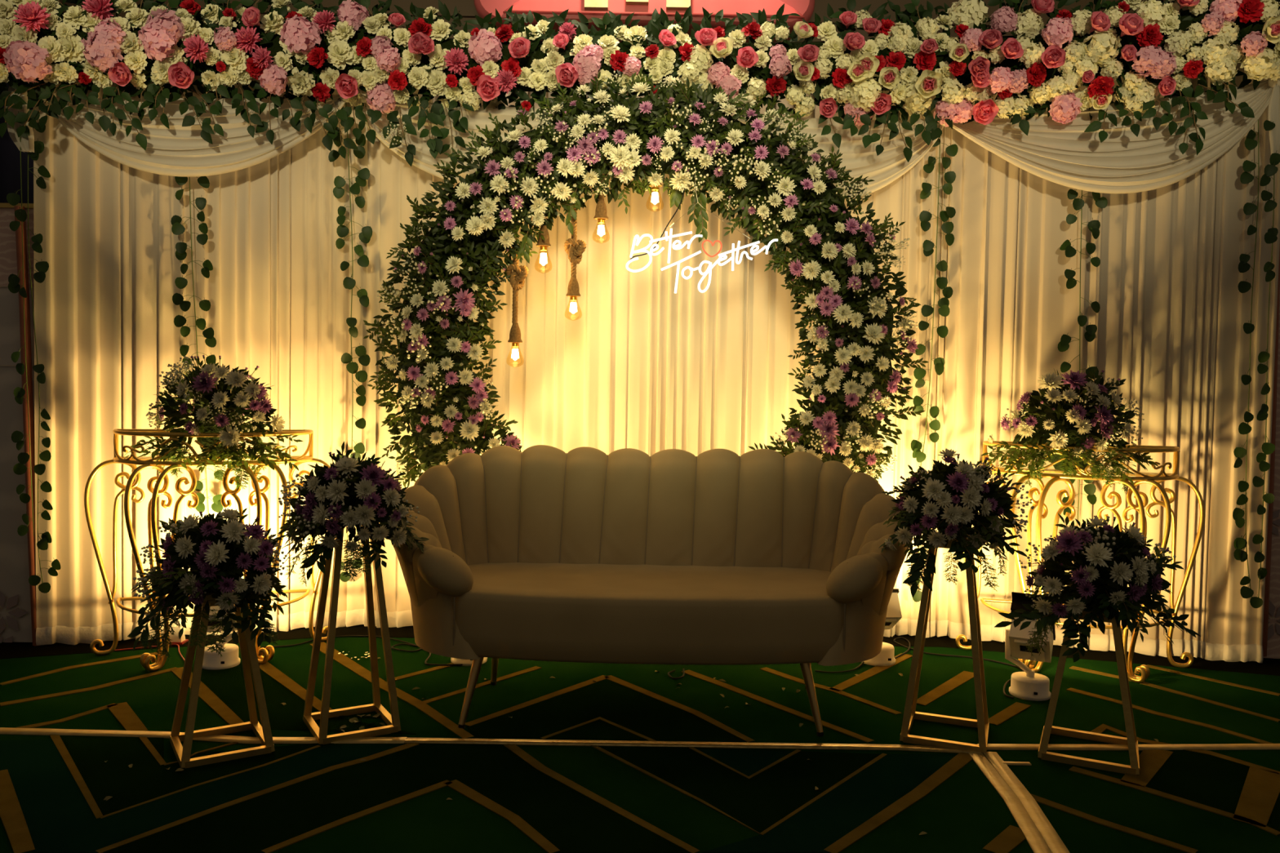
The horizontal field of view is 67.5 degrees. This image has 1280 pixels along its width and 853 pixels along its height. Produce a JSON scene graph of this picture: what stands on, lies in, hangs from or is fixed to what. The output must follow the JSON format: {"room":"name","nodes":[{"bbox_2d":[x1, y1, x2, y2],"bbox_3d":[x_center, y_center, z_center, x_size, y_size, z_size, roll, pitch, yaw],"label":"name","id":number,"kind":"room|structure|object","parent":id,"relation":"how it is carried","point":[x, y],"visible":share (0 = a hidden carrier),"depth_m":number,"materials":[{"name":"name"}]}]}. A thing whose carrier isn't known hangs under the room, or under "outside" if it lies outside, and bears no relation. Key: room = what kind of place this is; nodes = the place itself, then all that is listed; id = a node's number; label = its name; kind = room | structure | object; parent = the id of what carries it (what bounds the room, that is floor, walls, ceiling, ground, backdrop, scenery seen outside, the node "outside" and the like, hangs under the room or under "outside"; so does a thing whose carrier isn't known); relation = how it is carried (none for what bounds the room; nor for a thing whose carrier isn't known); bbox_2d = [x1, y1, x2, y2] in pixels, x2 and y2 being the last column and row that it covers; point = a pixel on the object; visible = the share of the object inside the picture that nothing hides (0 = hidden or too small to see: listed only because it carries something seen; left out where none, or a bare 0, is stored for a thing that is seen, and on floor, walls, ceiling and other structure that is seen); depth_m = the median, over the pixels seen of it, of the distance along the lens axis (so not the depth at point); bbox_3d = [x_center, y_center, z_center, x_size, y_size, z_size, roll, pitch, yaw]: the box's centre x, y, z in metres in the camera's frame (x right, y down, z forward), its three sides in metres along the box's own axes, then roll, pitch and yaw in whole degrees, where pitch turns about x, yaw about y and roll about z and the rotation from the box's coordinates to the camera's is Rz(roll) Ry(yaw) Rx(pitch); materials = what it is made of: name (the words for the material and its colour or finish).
{"room":"event space","nodes":[
{"label":"event space","id":0,"kind":"room"},
{"bbox_2d":[0,7,33,203],"bbox_3d":[-3.210,-1.470,4.548,0.820,1.500,0.040,1,2,0],"label":"drape","id":1,"kind":"object","parent":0,"point":[10,154],"visible":0.13,"depth_m":4.56,"materials":[{"name":"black fabric"}]},
{"bbox_2d":[0,208,35,643],"bbox_3d":[-3.446,0.055,4.382,1.400,2.105,0.051,1,2,0],"label":"wall","id":2,"kind":"structure","parent":0,"point":[15,623],"depth_m":4.37,"materials":[{"name":"grey stone"}]},
{"bbox_2d":[0,202,33,208],"bbox_3d":[-3.418,-1.006,4.326,1.420,0.020,0.040,1,2,0],"label":"trim","id":3,"kind":"structure","parent":2,"relation":"attached to","point":[2,205],"depth_m":4.31,"materials":[{"name":"brown wood"}]},
{"bbox_2d":[13,205,41,646],"bbox_3d":[-2.760,0.015,4.326,0.110,2.001,0.042,1,2,0],"label":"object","id":4,"kind":"structure","parent":2,"relation":"attached to","point":[31,539],"depth_m":4.31,"materials":[{"name":"orange metal"}]},
{"bbox_2d":[58,0,1215,44],"bbox_3d":[0.019,-1.093,5.289,9.500,4.200,0.145,1,2,0],"label":"wall","id":5,"kind":"structure","parent":0,"point":[820,6],"depth_m":5.21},
{"bbox_2d":[63,3,1047,26],"bbox_3d":[0.039,-2.225,5.207,9.500,0.030,0.030,1,2,0],"label":"trim","id":6,"kind":"structure","parent":5,"relation":"attached to","point":[464,13],"depth_m":5.19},
{"bbox_2d":[473,0,815,43],"bbox_3d":[0.026,-2.446,4.993,1.766,0.750,0.350,1,2,0],"label":"sign board","id":7,"kind":"object","parent":5,"relation":"attached to","point":[643,10],"visible":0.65,"depth_m":4.87,"materials":[{"name":"red"}]},
{"bbox_2d":[0,624,1279,852],"bbox_3d":[-0.019,1.081,3.395,10.000,0.003,6.300,1,2,0],"label":"floor","id":8,"kind":"structure","parent":0,"point":[293,797],"depth_m":3.13,"materials":[{"name":"green carpet"}]},
{"bbox_2d":[103,795,112,800],"bbox_3d":[-1.540,1.079,2.769,0.022,0.015,0.020,1,2,-2],"label":"fallen leaves","id":9,"kind":"object","parent":8,"relation":"on","point":[108,797],"visible":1,"depth_m":2.77,"materials":[{"name":"green plant"}]},
{"bbox_2d":[92,644,185,661],"bbox_3d":[-2.140,1.005,4.274,0.521,0.006,0.242,2,2,17],"label":"power cable","id":10,"kind":"object","parent":8,"relation":"on","point":[180,655],"visible":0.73,"depth_m":4.31,"materials":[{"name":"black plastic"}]},
{"bbox_2d":[168,619,188,644],"bbox_3d":[-2.144,0.950,4.440,0.075,0.108,0.060,1,2,0],"label":"plug adapter","id":11,"kind":"object","parent":8,"relation":"on","point":[175,638],"visible":0.6,"depth_m":4.42,"materials":[{"name":"white plastic"}]},
{"bbox_2d":[33,70,350,645],"bbox_3d":[-2.071,-0.417,4.498,1.352,2.841,0.052,0,2,-20],"label":"pleated curtain","id":12,"kind":"object","parent":8,"relation":"on","point":[105,311],"visible":0.52,"depth_m":4.45,"materials":[{"name":"beige fabric"}]},
{"bbox_2d":[0,727,406,743],"bbox_3d":[-1.557,1.058,3.266,1.515,0.005,0.083,1,2,1],"label":"tape","id":13,"kind":"object","parent":8,"relation":"on","point":[35,731],"visible":0.88,"depth_m":3.27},
{"bbox_2d":[84,428,329,671],"bbox_3d":[-1.871,0.519,4.188,1.061,1.000,0.364,0,2,-18],"label":"console table","id":14,"kind":"object","parent":8,"relation":"on","point":[145,462],"visible":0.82,"depth_m":4.11,"materials":[{"name":"gold metal"}]},
{"bbox_2d":[124,355,302,489],"bbox_3d":[-1.840,-0.022,4.150,0.628,0.578,0.575,-1,3,-39],"label":"flower arrangement","id":15,"kind":"object","parent":14,"relation":"on","point":[223,399],"visible":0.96,"depth_m":4.06,"materials":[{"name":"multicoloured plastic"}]},
{"bbox_2d":[202,605,240,670],"bbox_3d":[-1.790,0.854,4.113,0.181,0.339,0.197,1,2,-8],"label":"floodlight","id":16,"kind":"object","parent":8,"relation":"on","point":[229,659],"visible":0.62,"depth_m":4.05,"materials":[{"name":"white plastic"}]},
{"bbox_2d":[169,590,275,768],"bbox_3d":[-1.388,0.804,3.179,0.280,0.527,0.280,0,3,-33],"label":"stand","id":17,"kind":"object","parent":8,"relation":"on","point":[247,647],"visible":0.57,"depth_m":3.14,"materials":[{"name":"gold metal"}]},
{"bbox_2d":[127,507,289,661],"bbox_3d":[-1.412,0.503,3.115,0.523,0.474,0.472,1,2,0],"label":"flower arrangement","id":18,"kind":"object","parent":17,"relation":"on","point":[217,551],"visible":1,"depth_m":3.04,"materials":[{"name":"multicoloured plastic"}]},
{"bbox_2d":[302,515,400,744],"bbox_3d":[-1.020,0.685,3.389,0.276,0.761,0.277,0,3,-30],"label":"stand","id":19,"kind":"object","parent":8,"relation":"on","point":[393,721],"visible":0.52,"depth_m":3.35,"materials":[{"name":"gold metal"}]},
{"bbox_2d":[276,441,429,586],"bbox_3d":[-1.013,0.307,3.336,0.554,0.517,0.425,1,2,-3],"label":"flower arrangement","id":20,"kind":"object","parent":19,"relation":"on","point":[364,493],"visible":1,"depth_m":3.23,"materials":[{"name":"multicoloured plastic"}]},
{"bbox_2d":[348,717,358,722],"bbox_3d":[-1.031,1.062,3.447,0.056,0.020,0.030,2,2,14],"label":"fallen leaf","id":21,"kind":"object","parent":8,"relation":"on","point":[353,719],"visible":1,"depth_m":3.45,"materials":[{"name":"green plant"}]},
{"bbox_2d":[261,635,462,666],"bbox_3d":[-1.211,1.016,4.405,0.986,0.008,0.342,2,2,15],"label":"power cable","id":22,"kind":"object","parent":8,"relation":"on","point":[429,655],"visible":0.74,"depth_m":4.42,"materials":[{"name":"black plastic"}]},
{"bbox_2d":[347,104,444,488],"bbox_3d":[-1.194,-0.628,4.717,0.464,1.866,0.053,1,2,0],"label":"pleated curtain","id":23,"kind":"object","parent":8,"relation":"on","point":[391,179],"depth_m":4.72,"materials":[{"name":"beige fabric"}]},
{"bbox_2d":[391,643,422,652],"bbox_3d":[-1.073,1.018,4.409,0.148,0.008,0.100,2,2,24],"label":"power cable","id":24,"kind":"object","parent":8,"relation":"on","point":[393,646],"visible":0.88,"depth_m":4.39,"materials":[{"name":"black plastic"}]},
{"bbox_2d":[450,657,487,666],"bbox_3d":[-0.745,0.870,4.233,0.184,0.334,0.202,1,2,0],"label":"floodlight","id":25,"kind":"object","parent":8,"relation":"on","point":[465,662],"visible":0.17,"depth_m":4.16,"materials":[{"name":"white plastic"}]},
{"bbox_2d":[363,66,928,487],"bbox_3d":[0.023,-0.283,4.384,2.574,2.653,0.496,1,2,0],"label":"floral arch","id":26,"kind":"object","parent":8,"relation":"on","point":[447,408],"visible":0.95,"depth_m":4.28,"materials":[{"name":"multicoloured plant"}]},
{"bbox_2d":[506,237,528,359],"bbox_3d":[-0.559,-0.575,4.362,0.102,0.609,0.080,1,2,-3],"label":"pendant light","id":27,"kind":"object","parent":26,"relation":"hanging from","point":[519,273],"visible":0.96,"depth_m":4.35,"materials":[{"name":"fabric"}]},
{"bbox_2d":[507,323,522,342],"bbox_3d":[-0.569,-0.427,4.367,0.068,0.088,0.066,1,2,0],"label":"socket","id":28,"kind":"object","parent":27,"relation":"attached to","point":[515,333],"depth_m":4.35,"materials":[{"name":"fabric"}]},
{"bbox_2d":[536,225,551,265],"bbox_3d":[-0.436,-0.801,4.332,0.080,0.213,0.079,1,2,0],"label":"pendant light","id":29,"kind":"object","parent":26,"relation":"hanging from","point":[543,244],"visible":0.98,"depth_m":4.32,"materials":[{"name":"glass"}]},
{"bbox_2d":[536,225,551,247],"bbox_3d":[-0.436,-0.862,4.330,0.068,0.092,0.066,1,2,0],"label":"socket","id":30,"kind":"object","parent":29,"relation":"attached to","point":[541,243],"depth_m":4.31,"materials":[{"name":"wicker"}]},
{"bbox_2d":[564,191,586,313],"bbox_3d":[-0.295,-0.773,4.354,0.102,0.580,0.080,1,2,-4],"label":"pendant light","id":31,"kind":"object","parent":26,"relation":"hanging from","point":[575,252],"visible":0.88,"depth_m":4.34,"materials":[{"name":"fabric"}]},
{"bbox_2d":[565,276,580,297],"bbox_3d":[-0.303,-0.637,4.359,0.068,0.088,0.066,1,2,0],"label":"socket","id":32,"kind":"object","parent":31,"relation":"attached to","point":[573,291],"depth_m":4.34,"materials":[{"name":"wicker"}]},
{"bbox_2d":[593,173,608,236],"bbox_3d":[-0.174,-0.993,4.345,0.080,0.321,0.079,1,2,0],"label":"pendant light","id":33,"kind":"object","parent":26,"relation":"hanging from","point":[601,213],"visible":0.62,"depth_m":4.33,"materials":[{"name":"fabric"}]},
{"bbox_2d":[593,198,608,220],"bbox_3d":[-0.176,-0.987,4.345,0.068,0.090,0.066,1,2,0],"label":"socket","id":34,"kind":"object","parent":33,"relation":"attached to","point":[601,213],"depth_m":4.33,"materials":[{"name":"wicker"}]},
{"bbox_2d":[647,182,662,204],"bbox_3d":[0.068,-1.054,4.322,0.080,0.166,0.079,1,2,0],"label":"pendant light","id":35,"kind":"object","parent":26,"relation":"hanging from","point":[655,198],"visible":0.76,"depth_m":4.31,"materials":[{"name":"glass"}]},
{"bbox_2d":[626,168,777,293],"bbox_3d":[0.277,-0.853,4.258,0.694,0.572,0.028,1,2,0],"label":"sign","id":36,"kind":"object","parent":26,"relation":"hanging from","point":[650,253],"visible":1,"depth_m":4.25,"materials":[{"name":"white plastic"}]},
{"bbox_2d":[471,174,821,456],"bbox_3d":[0.036,-0.540,4.720,1.710,1.368,0.053,1,2,0],"label":"pleated curtain","id":37,"kind":"object","parent":8,"relation":"on","point":[649,361],"depth_m":4.74,"materials":[{"name":"beige fabric"}]},
{"bbox_2d":[0,0,1279,166],"bbox_3d":[0.048,-1.686,4.292,6.098,1.010,0.796,1,2,-1],"label":"floral garland","id":38,"kind":"object","parent":37,"relation":"attached to","point":[303,55],"visible":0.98,"depth_m":4.37,"materials":[{"name":"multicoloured plant"}]},
{"bbox_2d":[5,85,34,152],"bbox_3d":[-2.687,-1.369,4.151,0.107,0.348,0.047,1,2,0],"label":"drape tail","id":39,"kind":"object","parent":38,"relation":"hanging from","point":[27,144],"visible":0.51,"depth_m":4.15,"materials":[{"name":"white fabric"}]},
{"bbox_2d":[6,111,34,536],"bbox_3d":[-2.701,-0.446,4.167,0.102,1.862,0.052,1,2,-11],"label":"vine","id":40,"kind":"object","parent":38,"relation":"hanging from","point":[20,468],"visible":0.94,"depth_m":4.18,"materials":[{"name":"green plant"}]},
{"bbox_2d":[27,120,61,593],"bbox_3d":[-2.641,-0.336,4.242,0.125,2.162,0.055,0,2,-20],"label":"vine","id":41,"kind":"object","parent":38,"relation":"hanging from","point":[42,267],"visible":0.98,"depth_m":4.25,"materials":[{"name":"green plant"}]},
{"bbox_2d":[43,88,348,177],"bbox_3d":[-1.995,-1.380,4.378,1.316,0.497,0.108,0,2,-20],"label":"swag","id":42,"kind":"object","parent":38,"relation":"hanging from","point":[178,150],"visible":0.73,"depth_m":4.34,"materials":[{"name":"white fabric"}]},
{"bbox_2d":[170,176,223,514],"bbox_3d":[-2.053,-0.505,4.445,0.230,1.917,0.061,0,2,-16],"label":"vine","id":43,"kind":"object","parent":38,"relation":"hanging from","point":[177,228],"visible":0.91,"depth_m":4.43,"materials":[{"name":"green plant"}]},
{"bbox_2d":[328,102,372,582],"bbox_3d":[-1.413,-0.398,4.662,0.210,2.339,0.067,1,2,0],"label":"vine","id":44,"kind":"object","parent":38,"relation":"hanging from","point":[342,231],"visible":0.87,"depth_m":4.66,"materials":[{"name":"green plant"}]},
{"bbox_2d":[362,96,556,182],"bbox_3d":[-0.676,-1.374,4.582,1.464,0.470,0.112,1,2,0],"label":"swag","id":45,"kind":"object","parent":38,"relation":"hanging from","point":[423,159],"visible":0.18,"depth_m":4.57,"materials":[{"name":"white fabric"}]},
{"bbox_2d":[730,115,945,200],"bbox_3d":[0.746,-1.306,4.588,1.496,0.475,0.105,1,2,0],"label":"swag","id":46,"kind":"object","parent":38,"relation":"hanging from","point":[890,165],"visible":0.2,"depth_m":4.57,"materials":[{"name":"white fabric"}]},
{"bbox_2d":[911,136,958,602],"bbox_3d":[1.427,-0.291,4.668,0.191,2.319,0.062,1,2,0],"label":"vine","id":47,"kind":"object","parent":38,"relation":"hanging from","point":[925,216],"visible":0.91,"depth_m":4.66,"materials":[{"name":"green plant"}]},
{"bbox_2d":[1057,188,1107,519],"bbox_3d":[2.068,-0.478,4.502,0.198,1.867,0.071,2,2,20],"label":"vine","id":48,"kind":"object","parent":38,"relation":"hanging from","point":[1094,225],"visible":0.78,"depth_m":4.49,"materials":[{"name":"green plant"}]},
{"bbox_2d":[952,75,1279,193],"bbox_3d":[2.136,-1.323,4.401,1.450,0.516,0.112,2,2,15],"label":"swag","id":49,"kind":"object","parent":38,"relation":"hanging from","point":[1067,155],"visible":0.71,"depth_m":4.37,"materials":[{"name":"white fabric"}]},
{"bbox_2d":[1267,84,1279,154],"bbox_3d":[2.812,-1.364,4.230,0.077,0.322,0.039,1,2,0],"label":"drape tail","id":50,"kind":"object","parent":49,"relation":"hanging from","point":[1273,113],"visible":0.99,"depth_m":4.22,"materials":[{"name":"white fabric"}]},
{"bbox_2d":[1232,119,1259,598],"bbox_3d":[2.739,-0.333,4.317,0.133,2.231,0.042,1,2,9],"label":"vine","id":51,"kind":"object","parent":38,"relation":"hanging from","point":[1249,208],"visible":0.97,"depth_m":4.32,"materials":[{"name":"green plant"}]},
{"bbox_2d":[1249,120,1279,608],"bbox_3d":[2.781,-0.304,4.252,0.115,2.247,0.062,2,2,13],"label":"vine","id":52,"kind":"object","parent":38,"relation":"hanging from","point":[1270,237],"visible":1,"depth_m":4.26,"materials":[{"name":"green plant"}]},
{"bbox_2d":[392,444,911,737],"bbox_3d":[0.035,0.585,3.775,2.037,0.966,0.938,1,2,0],"label":"sofa","id":53,"kind":"object","parent":8,"relation":"on","point":[539,553],"visible":0.96,"depth_m":3.82,"materials":[{"name":"beige fabric"}]},
{"bbox_2d":[667,668,684,679],"bbox_3d":[0.154,1.053,4.077,0.074,0.008,0.140,1,2,0],"label":"power cable","id":54,"kind":"object","parent":8,"relation":"on","point":[668,673],"visible":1,"depth_m":4.04,"materials":[{"name":"black plastic"}]},
{"bbox_2d":[404,737,979,753],"bbox_3d":[0.174,1.088,3.273,1.969,0.005,0.064,1,2,0],"label":"tape","id":55,"kind":"object","parent":8,"relation":"on","point":[419,740],"visible":0.99,"depth_m":3.27,"materials":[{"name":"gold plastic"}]},
{"bbox_2d":[815,661,863,673],"bbox_3d":[0.916,1.061,4.219,0.329,0.008,0.087,-1,3,-36],"label":"power cable","id":56,"kind":"object","parent":8,"relation":"on","point":[862,663],"visible":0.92,"depth_m":4.15,"materials":[{"name":"black plastic"}]},
{"bbox_2d":[861,588,902,666],"bbox_3d":[1.068,0.896,4.336,0.181,0.337,0.195,1,2,-5],"label":"floodlight","id":57,"kind":"object","parent":8,"relation":"on","point":[886,657],"visible":0.39,"depth_m":4.27,"materials":[{"name":"white plastic"}]},
{"bbox_2d":[844,126,944,499],"bbox_3d":[1.226,-0.552,4.718,0.477,1.820,0.053,1,2,0],"label":"pleated curtain","id":58,"kind":"object","parent":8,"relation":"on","point":[900,198],"depth_m":4.72,"materials":[{"name":"beige fabric"}]},
{"bbox_2d":[899,531,989,753],"bbox_3d":[1.098,0.743,3.410,0.285,0.716,0.285,2,2,22],"label":"stand","id":59,"kind":"object","parent":8,"relation":"on","point":[982,723],"visible":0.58,"depth_m":3.34,"materials":[{"name":"gold wood"}]},
{"bbox_2d":[878,448,1034,597],"bbox_3d":[1.112,0.327,3.329,0.499,0.498,0.442,1,2,-6],"label":"flower arrangement","id":60,"kind":"object","parent":59,"relation":"on","point":[952,496],"visible":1,"depth_m":3.25,"materials":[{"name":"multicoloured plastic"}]},
{"bbox_2d":[893,636,1023,698],"bbox_3d":[1.419,1.066,4.309,0.405,0.008,0.884,0,3,-33],"label":"power cable","id":61,"kind":"object","parent":8,"relation":"on","point":[907,640],"visible":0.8,"depth_m":4.42,"materials":[{"name":"black plastic"}]},
{"bbox_2d":[968,752,1052,852],"bbox_3d":[1.109,1.120,2.884,0.061,0.005,0.720,1,2,5],"label":"tape","id":62,"kind":"object","parent":8,"relation":"on","point":[1037,844],"visible":1,"depth_m":2.83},
{"bbox_2d":[1002,761,1031,765],"bbox_3d":[1.241,1.111,3.159,0.092,0.005,0.020,1,2,0],"label":"tape","id":63,"kind":"object","parent":8,"relation":"on","point":[1013,763],"visible":1,"depth_m":3.15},
{"bbox_2d":[983,751,1069,852],"bbox_3d":[1.158,1.121,2.891,0.058,0.005,0.731,1,2,6],"label":"tape","id":64,"kind":"object","parent":8,"relation":"on","point":[1047,832],"visible":1,"depth_m":2.83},
{"bbox_2d":[1004,591,1055,701],"bbox_3d":[1.584,0.886,3.897,0.182,0.410,0.195,2,3,28],"label":"floodlight","id":65,"kind":"object","parent":8,"relation":"on","point":[1028,685],"visible":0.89,"depth_m":3.85,"materials":[{"name":"white plastic"},{"name":"black plastic"},{"name":"glass"}]},
{"bbox_2d":[955,440,1204,683],"bbox_3d":[1.963,0.583,4.260,1.061,1.000,0.364,2,2,15],"label":"console table","id":66,"kind":"object","parent":8,"relation":"on","point":[1143,477],"visible":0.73,"depth_m":4.17,"materials":[{"name":"gold metal"}]},
{"bbox_2d":[981,365,1158,493],"bbox_3d":[1.927,0.014,4.217,0.705,0.564,0.527,0,2,-26],"label":"flower arrangement","id":67,"kind":"object","parent":66,"relation":"on","point":[1068,415],"visible":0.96,"depth_m":4.14,"materials":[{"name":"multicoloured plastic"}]},
{"bbox_2d":[1037,605,1139,774],"bbox_3d":[1.540,0.862,3.268,0.303,0.507,0.303,2,3,26],"label":"stand","id":68,"kind":"object","parent":8,"relation":"on","point":[1131,740],"visible":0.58,"depth_m":3.19,"materials":[{"name":"gold wood"}]},
{"bbox_2d":[994,513,1200,662],"bbox_3d":[1.562,0.554,3.229,0.604,0.500,0.416,0,3,-30],"label":"flower arrangement","id":69,"kind":"object","parent":68,"relation":"on","point":[1105,558],"visible":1,"depth_m":3.14,"materials":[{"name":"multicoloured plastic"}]},
{"bbox_2d":[929,56,1279,662],"bbox_3d":[2.175,-0.344,4.529,1.465,2.841,0.053,2,2,16],"label":"pleated curtain","id":70,"kind":"object","parent":8,"relation":"on","point":[1170,320],"visible":0.56,"depth_m":4.50,"materials":[{"name":"beige fabric"}]},
{"bbox_2d":[977,743,1279,750],"bbox_3d":[1.774,1.114,3.329,1.209,0.005,0.052,1,2,-3],"label":"tape","id":71,"kind":"object","parent":8,"relation":"on","point":[989,746],"visible":0.91,"depth_m":3.32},
{"bbox_2d":[1262,296,1279,658],"bbox_3d":[3.610,0.068,4.481,1.477,2.070,0.046,1,2,0],"label":"wall","id":72,"kind":"structure","parent":0,"point":[1273,625],"depth_m":4.49,"materials":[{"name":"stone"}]},
{"bbox_2d":[1262,247,1279,657],"bbox_3d":[2.904,0.049,4.423,0.062,2.038,0.042,1,2,0],"label":"trim","id":73,"kind":"structure","parent":72,"relation":"attached to","point":[1275,381],"depth_m":4.42,"materials":[{"name":"orange metal"}]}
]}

